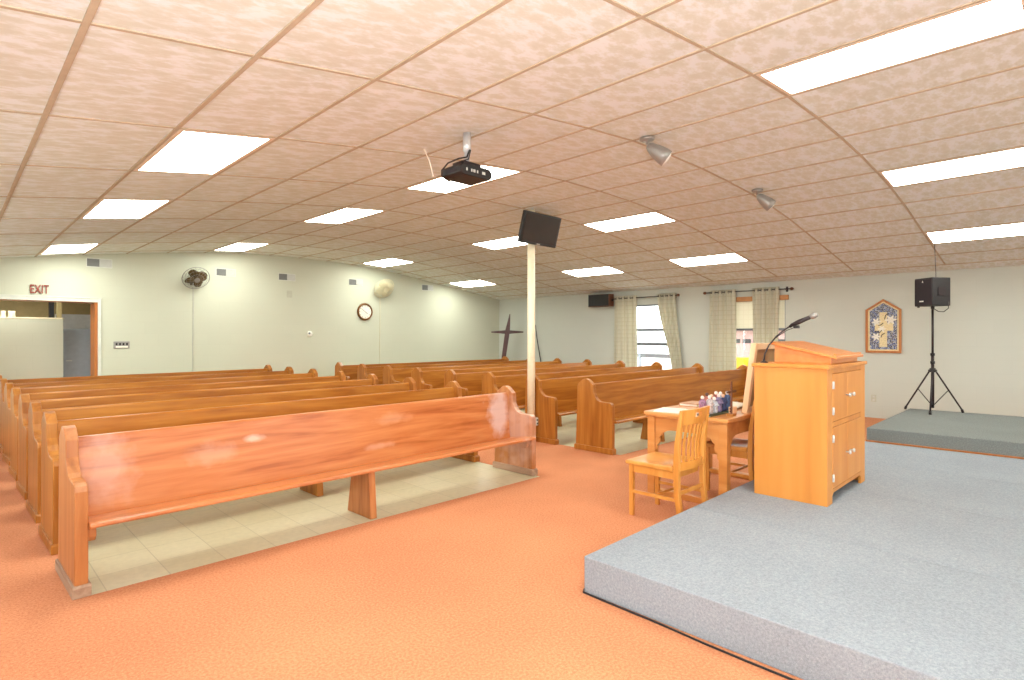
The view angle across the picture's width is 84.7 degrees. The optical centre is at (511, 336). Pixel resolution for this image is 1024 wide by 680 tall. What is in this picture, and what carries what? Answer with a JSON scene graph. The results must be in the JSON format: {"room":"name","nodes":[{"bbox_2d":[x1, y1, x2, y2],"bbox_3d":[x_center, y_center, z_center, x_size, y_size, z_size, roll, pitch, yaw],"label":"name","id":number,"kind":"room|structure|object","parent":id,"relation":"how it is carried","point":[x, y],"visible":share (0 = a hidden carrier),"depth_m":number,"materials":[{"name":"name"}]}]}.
{"room":"house of worship","nodes":[
{"label":"house of worship","id":0,"kind":"room"},
{"bbox_2d":[0,301,89,317],"bbox_3d":[-9.310,0.030,10.917,0.200,2.700,4.050,0,0,45],"label":"wall","id":1,"kind":"structure","parent":0,"point":[21,308],"depth_m":10.89,"materials":[{"name":"beige paint"}]},
{"bbox_2d":[55,314,89,328],"bbox_3d":[-8.113,0.480,11.200,0.100,1.800,1.560,0,0,45],"label":"wall","id":2,"kind":"structure","parent":0,"point":[70,321],"depth_m":10.83,"materials":[{"name":"grey paint"}]},
{"bbox_2d":[0,253,498,376],"bbox_3d":[-4.611,-0.240,11.920,0.350,3.360,12.100,0,0,45],"label":"wall","id":3,"kind":"structure","parent":0,"point":[247,320],"depth_m":11.19,"materials":[{"name":"beige paint"}]},
{"bbox_2d":[30,284,48,293],"bbox_3d":[-7.423,-0.740,8.825,0.028,0.135,0.225,0,0,45],"label":"exit sign","id":4,"kind":"object","parent":3,"relation":"attached to","point":[30,284],"visible":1,"depth_m":8.80,"materials":[{"name":"red paint"}]},
{"bbox_2d":[0,299,97,375],"bbox_3d":[-7.639,0.397,8.879,0.365,1.967,1.717,0,0,45],"label":"door frame","id":5,"kind":"structure","parent":3,"relation":"in","point":[93,305],"depth_m":9.36,"materials":[{"name":"brown wood"}]},
{"bbox_2d":[0,294,101,375],"bbox_3d":[-7.512,0.372,8.734,0.030,2.015,1.850,0,0,45],"label":"trim","id":6,"kind":"structure","parent":3,"relation":"attached to","point":[2,296],"depth_m":9.12,"materials":[{"name":"paint"}]},
{"bbox_2d":[86,258,111,267],"bbox_3d":[-6.886,-1.220,9.373,0.016,0.150,0.356,0,0,45],"label":"air vent","id":7,"kind":"object","parent":3,"relation":"in","point":[90,262],"visible":1,"depth_m":9.37,"materials":[{"name":"paint"}]},
{"bbox_2d":[114,341,129,348],"bbox_3d":[-6.663,0.150,9.592,0.024,0.119,0.214,0,0,45],"label":"switch plate","id":8,"kind":"object","parent":3,"relation":"attached to","point":[117,344],"visible":1,"depth_m":9.58,"materials":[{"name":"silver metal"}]},
{"bbox_2d":[182,267,209,359],"bbox_3d":[-5.780,-0.160,10.262,0.330,2.180,0.456,0,0,45],"label":"wall fan","id":9,"kind":"object","parent":3,"relation":"attached to","point":[196,278],"visible":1,"depth_m":10.25,"materials":[{"name":"brown metal"}]},
{"bbox_2d":[216,268,235,276],"bbox_3d":[-5.490,-1.220,10.777,0.016,0.150,0.356,0,0,45],"label":"air vent","id":10,"kind":"object","parent":3,"relation":"in","point":[219,271],"visible":1,"depth_m":10.78,"materials":[{"name":"paint"}]},
{"bbox_2d":[278,273,294,280],"bbox_3d":[-4.654,-1.220,11.617,0.016,0.150,0.356,0,0,45],"label":"air vent","id":11,"kind":"object","parent":3,"relation":"in","point":[281,276],"visible":1,"depth_m":11.60,"materials":[{"name":"paint"}]},
{"bbox_2d":[287,291,291,296],"bbox_3d":[-4.618,-0.875,11.659,0.008,0.140,0.110,0,0,45],"label":"blank plate","id":12,"kind":"object","parent":3,"relation":"attached to","point":[289,293],"visible":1,"depth_m":11.65,"materials":[{"name":"paint"}]},
{"bbox_2d":[349,279,362,285],"bbox_3d":[-3.540,-1.220,12.737,0.016,0.150,0.356,0,0,45],"label":"air vent","id":13,"kind":"object","parent":3,"relation":"in","point":[355,282],"visible":1,"depth_m":12.74,"materials":[{"name":"paint"}]},
{"bbox_2d":[357,303,372,319],"bbox_3d":[-3.371,-0.560,12.887,0.045,0.400,0.400,0,0,45],"label":"wall clock","id":14,"kind":"object","parent":3,"relation":"attached to","point":[364,310],"visible":1,"depth_m":12.87,"materials":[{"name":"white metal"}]},
{"bbox_2d":[374,279,393,297],"bbox_3d":[-2.983,-0.195,13.065,0.343,2.250,0.506,0,0,45],"label":"wall fan","id":15,"kind":"object","parent":3,"relation":"attached to","point":[384,287],"visible":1,"depth_m":13.01,"materials":[{"name":"beige plastic"}]},
{"bbox_2d":[422,284,432,290],"bbox_3d":[-2.126,-1.220,14.159,0.016,0.150,0.356,0,0,45],"label":"air vent","id":16,"kind":"object","parent":3,"relation":"in","point":[424,287],"visible":1,"depth_m":14.15,"materials":[{"name":"paint"}]},
{"bbox_2d":[0,0,1023,296],"bbox_3d":[0.733,-1.325,6.339,15.100,0.655,11.322,0,0,45],"label":"ceiling grid","id":17,"kind":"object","parent":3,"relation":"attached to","point":[93,6],"depth_m":4.26,"materials":[{"name":"beige metal"}]},
{"bbox_2d":[0,408,884,679],"bbox_3d":[0.866,1.410,6.472,15.100,0.060,11.700,0,0,45],"label":"floor","id":18,"kind":"structure","parent":0,"point":[489,584],"depth_m":3.08,"materials":[{"name":"orange carpet"}]},
{"bbox_2d":[0,365,271,383],"bbox_3d":[-5.493,0.947,8.682,0.581,0.866,3.684,0,0,42],"label":"pew","id":19,"kind":"object","parent":18,"relation":"on","point":[267,368],"visible":0.12,"depth_m":8.53,"materials":[{"name":"brown wood"}]},
{"bbox_2d":[0,367,293,453],"bbox_3d":[-4.881,0.947,8.077,0.581,0.866,3.684,0,0,42],"label":"pew","id":20,"kind":"object","parent":18,"relation":"on","point":[288,370],"visible":0.16,"depth_m":7.58,"materials":[{"name":"brown wood"}]},
{"bbox_2d":[2,369,317,465],"bbox_3d":[-4.269,0.947,7.471,0.581,0.866,3.684,0,0,42],"label":"pew","id":21,"kind":"object","parent":18,"relation":"on","point":[312,372],"visible":0.17,"depth_m":6.89,"materials":[{"name":"brown wood"}]},
{"bbox_2d":[8,371,345,480],"bbox_3d":[-3.658,0.947,6.865,0.581,0.866,3.684,0,0,43],"label":"pew","id":22,"kind":"object","parent":18,"relation":"on","point":[339,376],"visible":0.27,"depth_m":6.23,"materials":[{"name":"brown wood"}]},
{"bbox_2d":[16,374,377,499],"bbox_3d":[-3.046,0.947,6.260,0.581,0.866,3.684,0,0,43],"label":"pew","id":23,"kind":"object","parent":18,"relation":"on","point":[24,401],"visible":0.28,"depth_m":5.59,"materials":[{"name":"brown wood"}]},
{"bbox_2d":[26,377,415,523],"bbox_3d":[-2.434,0.947,5.654,0.581,0.866,3.684,0,0,43],"label":"pew","id":24,"kind":"object","parent":18,"relation":"on","point":[35,412],"visible":0.31,"depth_m":4.92,"materials":[{"name":"brown wood"}]},
{"bbox_2d":[38,381,479,555],"bbox_3d":[-1.822,0.947,5.048,0.581,0.866,3.684,0,0,44],"label":"pew","id":25,"kind":"object","parent":18,"relation":"on","point":[50,427],"visible":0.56,"depth_m":4.36,"materials":[{"name":"brown wood"}]},
{"bbox_2d":[55,386,537,599],"bbox_3d":[-1.214,0.947,4.445,0.581,0.866,3.684,0,0,44],"label":"pew","id":26,"kind":"object","parent":18,"relation":"on","point":[107,479],"visible":1,"depth_m":3.91,"materials":[{"name":"brown wood"}]},
{"bbox_2d":[335,356,508,379],"bbox_3d":[-1.708,0.947,12.658,0.581,0.866,4.684,0,0,45],"label":"pew","id":27,"kind":"object","parent":18,"relation":"on","point":[350,371],"visible":0.16,"depth_m":11.73,"materials":[{"name":"brown wood"}]},
{"bbox_2d":[357,359,526,384],"bbox_3d":[-1.090,0.947,12.043,0.581,0.866,4.684,0,0,45],"label":"pew","id":28,"kind":"object","parent":18,"relation":"on","point":[363,371],"visible":0.06,"depth_m":11.04,"materials":[{"name":"brown wood"}]},
{"bbox_2d":[383,358,561,383],"bbox_3d":[-0.472,0.947,11.428,0.581,0.866,4.684,0,0,45],"label":"pew","id":29,"kind":"object","parent":18,"relation":"on","point":[390,376],"visible":0.17,"depth_m":10.43,"materials":[{"name":"brown wood"}]},
{"bbox_2d":[411,359,591,408],"bbox_3d":[0.146,0.947,10.813,0.581,0.866,4.684,0,0,45],"label":"pew","id":30,"kind":"object","parent":18,"relation":"on","point":[433,379],"visible":0.2,"depth_m":9.58,"materials":[{"name":"brown wood"}]},
{"bbox_2d":[491,314,522,358],"bbox_3d":[-0.123,0.398,15.033,0.860,1.977,0.060,0,0,0],"label":"cross","id":31,"kind":"object","parent":18,"relation":"on","point":[507,331],"visible":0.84,"depth_m":15.01,"materials":[{"name":"brown wood"}]},
{"bbox_2d":[527,210,537,425],"bbox_3d":[0.262,-0.129,7.314,0.126,3.018,0.105,0,0,45],"label":"support pole","id":32,"kind":"object","parent":18,"relation":"on","point":[530,247],"visible":0.67,"depth_m":7.28,"materials":[{"name":"white metal"}]},
{"bbox_2d":[517,208,561,247],"bbox_3d":[0.350,-1.410,7.268,0.180,0.461,0.700,0,0,45],"label":"monitor","id":33,"kind":"object","parent":32,"relation":"attached to","point":[539,229],"visible":1,"depth_m":7.21,"materials":[{"name":"black plastic"}]},
{"bbox_2d":[444,360,624,396],"bbox_3d":[0.765,0.947,10.198,0.581,0.866,4.684,0,0,45],"label":"pew","id":34,"kind":"object","parent":18,"relation":"on","point":[470,383],"visible":0.17,"depth_m":9.02,"materials":[{"name":"brown wood"}]},
{"bbox_2d":[535,325,540,361],"bbox_3d":[0.745,0.541,14.765,0.030,1.684,0.434,0,0,-37],"label":"rod","id":35,"kind":"object","parent":18,"relation":"on","point":[535,325],"visible":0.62,"depth_m":14.84,"materials":[{"name":"black plastic"}]},
{"bbox_2d":[482,362,662,426],"bbox_3d":[1.383,0.947,9.583,0.581,0.866,4.684,0,0,45],"label":"pew","id":36,"kind":"object","parent":18,"relation":"on","point":[491,384],"visible":0.14,"depth_m":8.49,"materials":[{"name":"brown wood"}]},
{"bbox_2d":[525,363,703,444],"bbox_3d":[2.001,0.947,8.968,0.581,0.866,4.684,0,0,45],"label":"pew","id":37,"kind":"object","parent":18,"relation":"on","point":[555,397],"visible":0.49,"depth_m":7.69,"materials":[{"name":"brown wood"}]},
{"bbox_2d":[574,365,747,454],"bbox_3d":[2.619,0.947,8.354,0.581,0.866,4.684,0,0,45],"label":"pew","id":38,"kind":"object","parent":18,"relation":"on","point":[600,406],"visible":0.56,"depth_m":7.35,"materials":[{"name":"brown wood"}]},
{"bbox_2d":[626,406,709,514],"bbox_3d":[1.209,0.958,4.327,0.502,0.845,0.440,0,0,45],"label":"chair","id":39,"kind":"object","parent":18,"relation":"on","point":[675,466],"visible":0.96,"depth_m":4.22,"materials":[{"name":"brown wood"}]},
{"bbox_2d":[583,589,794,679],"bbox_3d":[1.156,1.375,2.215,0.094,0.009,2.284,0,0,-42],"label":"cable","id":40,"kind":"object","parent":18,"relation":"on","point":[584,592],"visible":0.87,"depth_m":2.54,"materials":[{"name":"black plastic"}]},
{"bbox_2d":[644,405,750,503],"bbox_3d":[1.849,1.019,5.107,0.758,0.722,1.190,0,0,45],"label":"table","id":41,"kind":"object","parent":18,"relation":"on","point":[721,430],"visible":0.46,"depth_m":4.67,"materials":[{"name":"brown wood"}]},
{"bbox_2d":[653,407,687,412],"bbox_3d":[1.402,0.654,4.965,0.230,0.007,0.300,0,0,33],"label":"paper sheets","id":42,"kind":"object","parent":41,"relation":"on","point":[663,409],"visible":0.93,"depth_m":4.93,"materials":[{"name":"white paper"}]},
{"bbox_2d":[679,401,698,406],"bbox_3d":[1.739,0.645,5.351,0.180,0.026,0.260,0,0,45],"label":"book","id":43,"kind":"object","parent":41,"relation":"on","point":[688,403],"visible":0.79,"depth_m":5.28,"materials":[{"name":"white paper"}]},
{"bbox_2d":[697,391,729,416],"bbox_3d":[1.720,0.565,4.747,0.114,0.187,0.454,0,0,45],"label":"figurine group","id":44,"kind":"object","parent":41,"relation":"on","point":[719,404],"visible":0.93,"depth_m":4.69},
{"bbox_2d":[726,381,736,416],"bbox_3d":[1.812,0.515,4.636,0.050,0.285,0.170,0,0,45],"label":"cross","id":45,"kind":"object","parent":41,"relation":"on","point":[731,391],"visible":1,"depth_m":4.63,"materials":[{"name":"brown wood"}]},
{"bbox_2d":[729,406,736,412],"bbox_3d":[1.888,0.630,4.805,0.040,0.055,0.083,0,0,45],"label":"block","id":46,"kind":"object","parent":41,"relation":"on","point":[734,407],"visible":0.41,"depth_m":4.79,"materials":[{"name":"brown wood"}]},
{"bbox_2d":[733,402,742,407],"bbox_3d":[2.058,0.637,5.288,0.301,0.037,0.361,0,0,45],"label":"folded cloth","id":47,"kind":"object","parent":41,"relation":"on","point":[738,404],"visible":0.32,"depth_m":5.22,"materials":[{"name":"white fabric"}]},
{"bbox_2d":[742,343,774,413],"bbox_3d":[2.271,0.359,5.026,0.122,0.600,0.750,0,0,45],"label":"framed board","id":48,"kind":"object","parent":41,"relation":"on","point":[757,350],"visible":0.48,"depth_m":4.78,"materials":[{"name":"brown wood"}]},
{"bbox_2d":[706,401,753,490],"bbox_3d":[2.035,0.958,5.014,0.502,0.845,0.440,0,0,45],"label":"chair","id":49,"kind":"object","parent":18,"relation":"on","point":[740,448],"visible":0.34,"depth_m":4.83,"materials":[{"name":"brown wood"}]},
{"bbox_2d":[584,508,1023,679],"bbox_3d":[1.683,1.282,2.599,2.440,0.195,1.217,0,0,45],"label":"stage platform","id":50,"kind":"object","parent":18,"relation":"on","point":[804,606],"visible":1,"depth_m":2.57,"materials":[{"name":"grey carpet"}]},
{"bbox_2d":[693,480,1023,583],"bbox_3d":[2.544,1.282,3.466,2.440,0.195,1.217,0,0,45],"label":"stage platform","id":51,"kind":"object","parent":18,"relation":"on","point":[993,546],"visible":0.56,"depth_m":3.50,"materials":[{"name":"grey carpet"}]},
{"bbox_2d":[751,341,866,506],"bbox_3d":[2.367,0.613,4.415,0.556,1.143,1.024,0,0,45],"label":"lectern","id":52,"kind":"object","parent":51,"relation":"on","point":[809,401],"visible":1,"depth_m":4.11,"materials":[{"name":"brown wood"}]},
{"bbox_2d":[760,312,817,362],"bbox_3d":[2.088,0.013,4.239,0.396,0.382,0.067,0,0,34],"label":"microphone","id":53,"kind":"object","parent":52,"relation":"on","point":[813,315],"visible":1,"depth_m":4.21,"materials":[{"name":"metal"}]},
{"bbox_2d":[838,462,1023,520],"bbox_3d":[3.406,1.282,4.332,2.440,0.195,1.217,0,0,45],"label":"stage platform","id":54,"kind":"object","parent":18,"relation":"on","point":[1002,499],"visible":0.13,"depth_m":4.31,"materials":[{"name":"grey carpet"}]},
{"bbox_2d":[865,441,1023,483],"bbox_3d":[4.268,1.282,5.199,2.440,0.195,1.217,0,0,45],"label":"stage platform","id":55,"kind":"object","parent":18,"relation":"on","point":[1005,469],"visible":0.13,"depth_m":5.31,"materials":[{"name":"grey carpet"}]},
{"bbox_2d":[866,408,1023,458],"bbox_3d":[5.721,1.208,6.348,2.440,0.345,2.420,0,0,45],"label":"raised platform","id":56,"kind":"object","parent":18,"relation":"on","point":[974,433],"visible":0.7,"depth_m":6.16,"materials":[{"name":"grey carpet"}]},
{"bbox_2d":[904,309,964,414],"bbox_3d":[5.664,0.333,7.602,0.667,1.407,0.568,0,0,45],"label":"speaker stand","id":57,"kind":"object","parent":56,"relation":"on","point":[932,369],"visible":1,"depth_m":7.62,"materials":[{"name":"metal"}]},
{"bbox_2d":[915,244,949,311],"bbox_3d":[5.717,-0.785,7.632,0.290,0.926,0.300,0,0,-7],"label":"speaker","id":58,"kind":"object","parent":57,"relation":"on","point":[932,292],"visible":1,"depth_m":7.52},
{"bbox_2d":[915,279,931,304],"bbox_3d":[5.579,-0.597,7.620,0.007,0.340,0.270,0,0,-7],"label":"grille","id":59,"kind":"object","parent":58,"relation":"attached to","point":[923,287],"depth_m":7.61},
{"bbox_2d":[0,0,1023,299],"bbox_3d":[1.001,-1.351,6.480,15.320,0.695,11.900,0,0,45],"label":"ceiling","id":60,"kind":"structure","parent":0,"point":[114,75],"depth_m":4.01,"materials":[{"name":"tile"}]},
{"bbox_2d":[40,244,99,253],"bbox_3d":[-6.543,-1.288,8.300,1.191,0.095,0.573,0,0,45],"label":"ceiling light","id":61,"kind":"object","parent":60,"relation":"attached to","point":[74,248],"visible":0.99,"depth_m":8.27,"materials":[{"name":"white plastic"}]},
{"bbox_2d":[79,199,172,218],"bbox_3d":[-3.950,-1.288,5.720,1.191,0.095,0.573,0,0,45],"label":"ceiling light","id":62,"kind":"object","parent":60,"relation":"attached to","point":[104,208],"visible":1,"depth_m":5.68,"materials":[{"name":"white plastic"}]},
{"bbox_2d":[133,129,274,174],"bbox_3d":[-2.221,-1.288,4.001,1.191,0.095,0.573,0,0,45],"label":"ceiling light","id":63,"kind":"object","parent":60,"relation":"attached to","point":[185,151],"visible":1,"depth_m":3.93,"materials":[{"name":"white plastic"}]},
{"bbox_2d":[212,243,268,250],"bbox_3d":[-4.837,-1.587,10.015,1.191,0.058,0.573,0,0,45],"label":"ceiling light","id":64,"kind":"object","parent":60,"relation":"attached to","point":[236,246],"visible":1,"depth_m":10.00,"materials":[{"name":"white plastic"}]},
{"bbox_2d":[302,207,383,223],"bbox_3d":[-2.243,-1.587,7.436,1.191,0.058,0.573,0,0,45],"label":"ceiling light","id":65,"kind":"object","parent":60,"relation":"attached to","point":[343,215],"visible":1,"depth_m":7.40,"materials":[{"name":"white plastic"}]},
{"bbox_2d":[363,258,414,266],"bbox_3d":[-2.690,-1.591,12.174,1.191,0.047,0.582,0,0,45],"label":"ceiling light","id":66,"kind":"object","parent":60,"relation":"attached to","point":[388,262],"visible":1,"depth_m":12.15,"materials":[{"name":"white plastic"}]},
{"bbox_2d":[424,149,433,176],"bbox_3d":[-0.660,-1.367,4.439,0.082,0.214,0.018,0,0,-24],"label":"wire","id":67,"kind":"object","parent":60,"relation":"hanging from","point":[424,149],"visible":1,"depth_m":4.44,"materials":[{"name":"white plastic"}]},
{"bbox_2d":[404,164,522,193],"bbox_3d":[-0.514,-1.587,5.716,1.191,0.058,0.573,0,0,45],"label":"ceiling light","id":68,"kind":"object","parent":60,"relation":"attached to","point":[439,185],"visible":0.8,"depth_m":5.82,"materials":[{"name":"white plastic"}]},
{"bbox_2d":[441,132,491,185],"bbox_3d":[-0.352,-1.311,4.098,0.246,0.343,0.341,0,0,45],"label":"projector","id":69,"kind":"object","parent":60,"relation":"hanging from","point":[465,172],"visible":1,"depth_m":4.06,"materials":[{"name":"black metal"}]},
{"bbox_2d":[445,167,455,173],"bbox_3d":[-0.436,-1.177,3.998,0.120,0.025,0.002,0,0,45],"label":"vent","id":70,"kind":"object","parent":69,"relation":"attached to","point":[450,170],"depth_m":4.00,"materials":[{"name":"black plastic"}]},
{"bbox_2d":[449,280,496,287],"bbox_3d":[-0.980,-1.295,13.893,1.191,0.086,0.573,0,0,45],"label":"ceiling light","id":71,"kind":"object","parent":60,"relation":"attached to","point":[475,283],"visible":1,"depth_m":13.88,"materials":[{"name":"white plastic"}]},
{"bbox_2d":[472,236,526,249],"bbox_3d":[-0.097,-1.591,9.594,1.191,0.047,0.582,0,0,45],"label":"ceiling light","id":72,"kind":"object","parent":60,"relation":"attached to","point":[509,242],"visible":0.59,"depth_m":9.67,"materials":[{"name":"white plastic"}]},
{"bbox_2d":[561,266,624,276],"bbox_3d":[1.613,-1.295,11.314,1.191,0.086,0.573,0,0,45],"label":"ceiling light","id":73,"kind":"object","parent":60,"relation":"attached to","point":[605,270],"visible":1,"depth_m":11.29,"materials":[{"name":"white plastic"}]},
{"bbox_2d":[582,211,676,232],"bbox_3d":[1.632,-1.591,7.875,1.191,0.047,0.582,0,0,45],"label":"ceiling light","id":74,"kind":"object","parent":60,"relation":"attached to","point":[652,218],"visible":1,"depth_m":7.84,"materials":[{"name":"white plastic"}]},
{"bbox_2d":[640,135,671,165],"bbox_3d":[1.168,-1.496,4.566,0.259,0.227,0.139,0,0,6],"label":"spotlight","id":75,"kind":"object","parent":60,"relation":"attached to","point":[660,154],"visible":1,"depth_m":4.52,"materials":[{"name":"silver metal"}]},
{"bbox_2d":[669,253,748,266],"bbox_3d":[3.342,-1.295,9.594,1.191,0.086,0.573,0,0,45],"label":"ceiling light","id":76,"kind":"object","parent":60,"relation":"attached to","point":[730,257],"visible":1,"depth_m":9.57,"materials":[{"name":"white plastic"}]},
{"bbox_2d":[751,189,775,210],"bbox_3d":[2.772,-1.495,6.182,0.254,0.234,0.139,0,0,2],"label":"spotlight","id":77,"kind":"object","parent":60,"relation":"attached to","point":[765,201],"visible":1,"depth_m":6.15,"materials":[{"name":"silver metal"}]},
{"bbox_2d":[756,0,1023,95],"bbox_3d":[2.079,-1.587,3.137,1.191,0.058,0.573,0,0,45],"label":"ceiling light","id":78,"kind":"object","parent":60,"relation":"attached to","point":[988,19],"visible":1,"depth_m":3.07,"materials":[{"name":"white plastic"}]},
{"bbox_2d":[879,147,1023,186],"bbox_3d":[4.226,-1.591,5.296,1.191,0.047,0.582,0,0,45],"label":"ceiling light","id":79,"kind":"object","parent":60,"relation":"attached to","point":[1010,158],"visible":1,"depth_m":5.31,"materials":[{"name":"white plastic"}]},
{"bbox_2d":[925,222,1023,243],"bbox_3d":[5.936,-1.295,7.015,1.191,0.086,0.573,0,0,45],"label":"ceiling light","id":80,"kind":"object","parent":60,"relation":"attached to","point":[1013,229],"visible":1,"depth_m":7.08,"materials":[{"name":"white plastic"}]},
{"bbox_2d":[637,349,671,369],"bbox_3d":[-0.029,1.730,10.607,105.000,0.200,105.000,0,0,45],"label":"floor","id":81,"kind":"structure","parent":0,"point":[665,362],"depth_m":39.20,"materials":[{"name":"concrete"}]},
{"bbox_2d":[637,353,669,365],"bbox_3d":[5.666,1.170,22.572,5.600,0.920,0.100,0,0,45],"label":"fence rail","id":82,"kind":"object","parent":81,"relation":"on","point":[640,356],"visible":0.23,"depth_m":22.68,"materials":[{"name":"grey metal"}]},
{"bbox_2d":[736,357,748,368],"bbox_3d":[5.764,1.080,14.055,0.750,1.100,0.060,0,0,45],"label":"sign board","id":83,"kind":"object","parent":81,"relation":"on","point":[740,361],"visible":0.04,"depth_m":14.04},
{"bbox_2d":[736,330,784,356],"bbox_3d":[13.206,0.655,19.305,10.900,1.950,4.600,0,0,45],"label":"neighbouring building","id":84,"kind":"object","parent":81,"relation":"on","point":[744,339],"visible":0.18,"depth_m":20.98,"materials":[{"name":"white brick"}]},
{"bbox_2d":[499,265,1023,418],"bbox_3d":[5.133,-0.240,10.621,15.300,3.360,0.200,0,0,45],"label":"wall","id":85,"kind":"structure","parent":0,"point":[979,339],"depth_m":9.40,"materials":[{"name":"white paint"}]},
{"bbox_2d":[588,294,613,306],"bbox_3d":[2.135,-0.840,13.284,0.652,0.290,0.252,0,0,45],"label":"wall speaker","id":86,"kind":"object","parent":85,"relation":"attached to","point":[598,300],"visible":1,"depth_m":13.16,"materials":[{"name":"black plastic"}]},
{"bbox_2d":[614,294,679,299],"bbox_3d":[2.946,-0.869,12.570,1.782,0.109,0.120,0,0,45],"label":"curtain rod","id":87,"kind":"object","parent":85,"relation":"attached to","point":[677,294],"visible":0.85,"depth_m":12.39,"materials":[{"name":"metal"}]},
{"bbox_2d":[614,295,637,366],"bbox_3d":[2.595,-0.013,12.876,0.643,1.825,0.074,0,0,45],"label":"curtain","id":88,"kind":"object","parent":87,"relation":"hanging from","point":[625,310],"visible":0.85,"depth_m":12.88,"materials":[{"name":"fabric"}]},
{"bbox_2d":[657,293,681,368],"bbox_3d":[3.390,-0.013,12.087,0.604,1.825,0.074,0,0,45],"label":"curtain","id":89,"kind":"object","parent":87,"relation":"hanging from","point":[666,305],"visible":0.89,"depth_m":12.05,"materials":[{"name":"fabric"}]},
{"bbox_2d":[637,304,666,345],"bbox_3d":[3.038,0.090,12.627,1.440,1.600,0.150,0,0,45],"label":"window","id":90,"kind":"structure","parent":85,"relation":"in","point":[656,329],"depth_m":12.58,"materials":[{"name":"grey metal"}]},
{"bbox_2d":[703,287,793,294],"bbox_3d":[4.574,-0.878,10.951,1.752,0.106,0.120,0,0,45],"label":"curtain rod","id":91,"kind":"object","parent":85,"relation":"attached to","point":[786,288],"visible":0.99,"depth_m":10.81,"materials":[{"name":"metal"}]},
{"bbox_2d":[708,289,735,371],"bbox_3d":[4.212,-0.013,11.269,0.583,1.825,0.074,0,0,45],"label":"curtain","id":92,"kind":"object","parent":91,"relation":"hanging from","point":[722,317],"visible":0.9,"depth_m":11.27,"materials":[{"name":"fabric"}]},
{"bbox_2d":[752,287,779,342],"bbox_3d":[4.815,-0.013,10.669,0.503,1.825,0.074,0,0,45],"label":"curtain","id":93,"kind":"object","parent":91,"relation":"hanging from","point":[765,304],"visible":0.72,"depth_m":10.67,"materials":[{"name":"fabric"}]},
{"bbox_2d":[736,295,788,329],"bbox_3d":[4.637,-0.449,10.973,1.460,0.642,0.100,0,0,45],"label":"roller shade","id":94,"kind":"object","parent":85,"relation":"attached to","point":[744,309],"visible":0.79,"depth_m":11.01,"materials":[{"name":"fabric"}]},
{"bbox_2d":[871,395,875,401],"bbox_3d":[6.116,1.050,9.496,0.076,0.120,0.009,0,0,45],"label":"wall outlet","id":95,"kind":"object","parent":85,"relation":"attached to","point":[873,397],"visible":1,"depth_m":9.50,"materials":[{"name":"paint"}]},
{"bbox_2d":[865,299,901,352],"bbox_3d":[6.206,-0.169,9.388,0.510,0.899,0.035,0,0,45],"label":"picture","id":96,"kind":"object","parent":85,"relation":"attached to","point":[883,320],"visible":1,"depth_m":9.38,"materials":[{"name":"wood"}]},
{"bbox_3d":[-8.424,1.410,10.036,3.100,0.060,4.050,0,0,45],"label":"floor","id":97,"kind":"structure","parent":0,"visible":0},
{"bbox_2d":[0,317,63,379],"bbox_3d":[-8.627,0.530,9.137,0.140,1.700,2.090,0,0,45],"label":"wall","id":98,"kind":"structure","parent":97,"relation":"on","point":[30,347],"depth_m":9.53,"materials":[{"name":"beige paint"}]},
{"bbox_2d":[0,311,5,316],"bbox_3d":[-8.444,-0.370,9.322,0.070,0.100,0.070,0,0,45],"label":"cup","id":99,"kind":"object","parent":98,"relation":"on","point":[3,313],"visible":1,"depth_m":9.30,"materials":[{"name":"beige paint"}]},
{"bbox_2d":[8,311,15,316],"bbox_3d":[-8.370,-0.370,9.396,0.094,0.100,0.094,0,0,45],"label":"cup","id":100,"kind":"object","parent":98,"relation":"on","point":[10,313],"visible":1,"depth_m":9.36,"materials":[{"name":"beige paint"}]},
{"bbox_2d":[49,302,53,317],"bbox_3d":[-8.510,0.255,10.375,0.100,2.250,0.070,0,0,45],"label":"trim","id":101,"kind":"structure","parent":97,"relation":"on","point":[51,304],"depth_m":10.34,"materials":[{"name":"black plastic"}]},
{"bbox_2d":[56,302,61,317],"bbox_3d":[-8.369,0.255,10.375,0.100,2.250,0.070,0,0,45],"label":"trim","id":102,"kind":"structure","parent":97,"relation":"on","point":[58,304],"depth_m":10.34,"materials":[{"name":"beige paint"}]},
{"bbox_2d":[63,329,89,376],"bbox_3d":[-7.999,0.625,10.367,0.535,1.510,0.500,0,0,45],"label":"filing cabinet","id":103,"kind":"object","parent":97,"relation":"on","point":[76,342],"visible":0.37,"depth_m":10.15,"materials":[{"name":"grey metal"}]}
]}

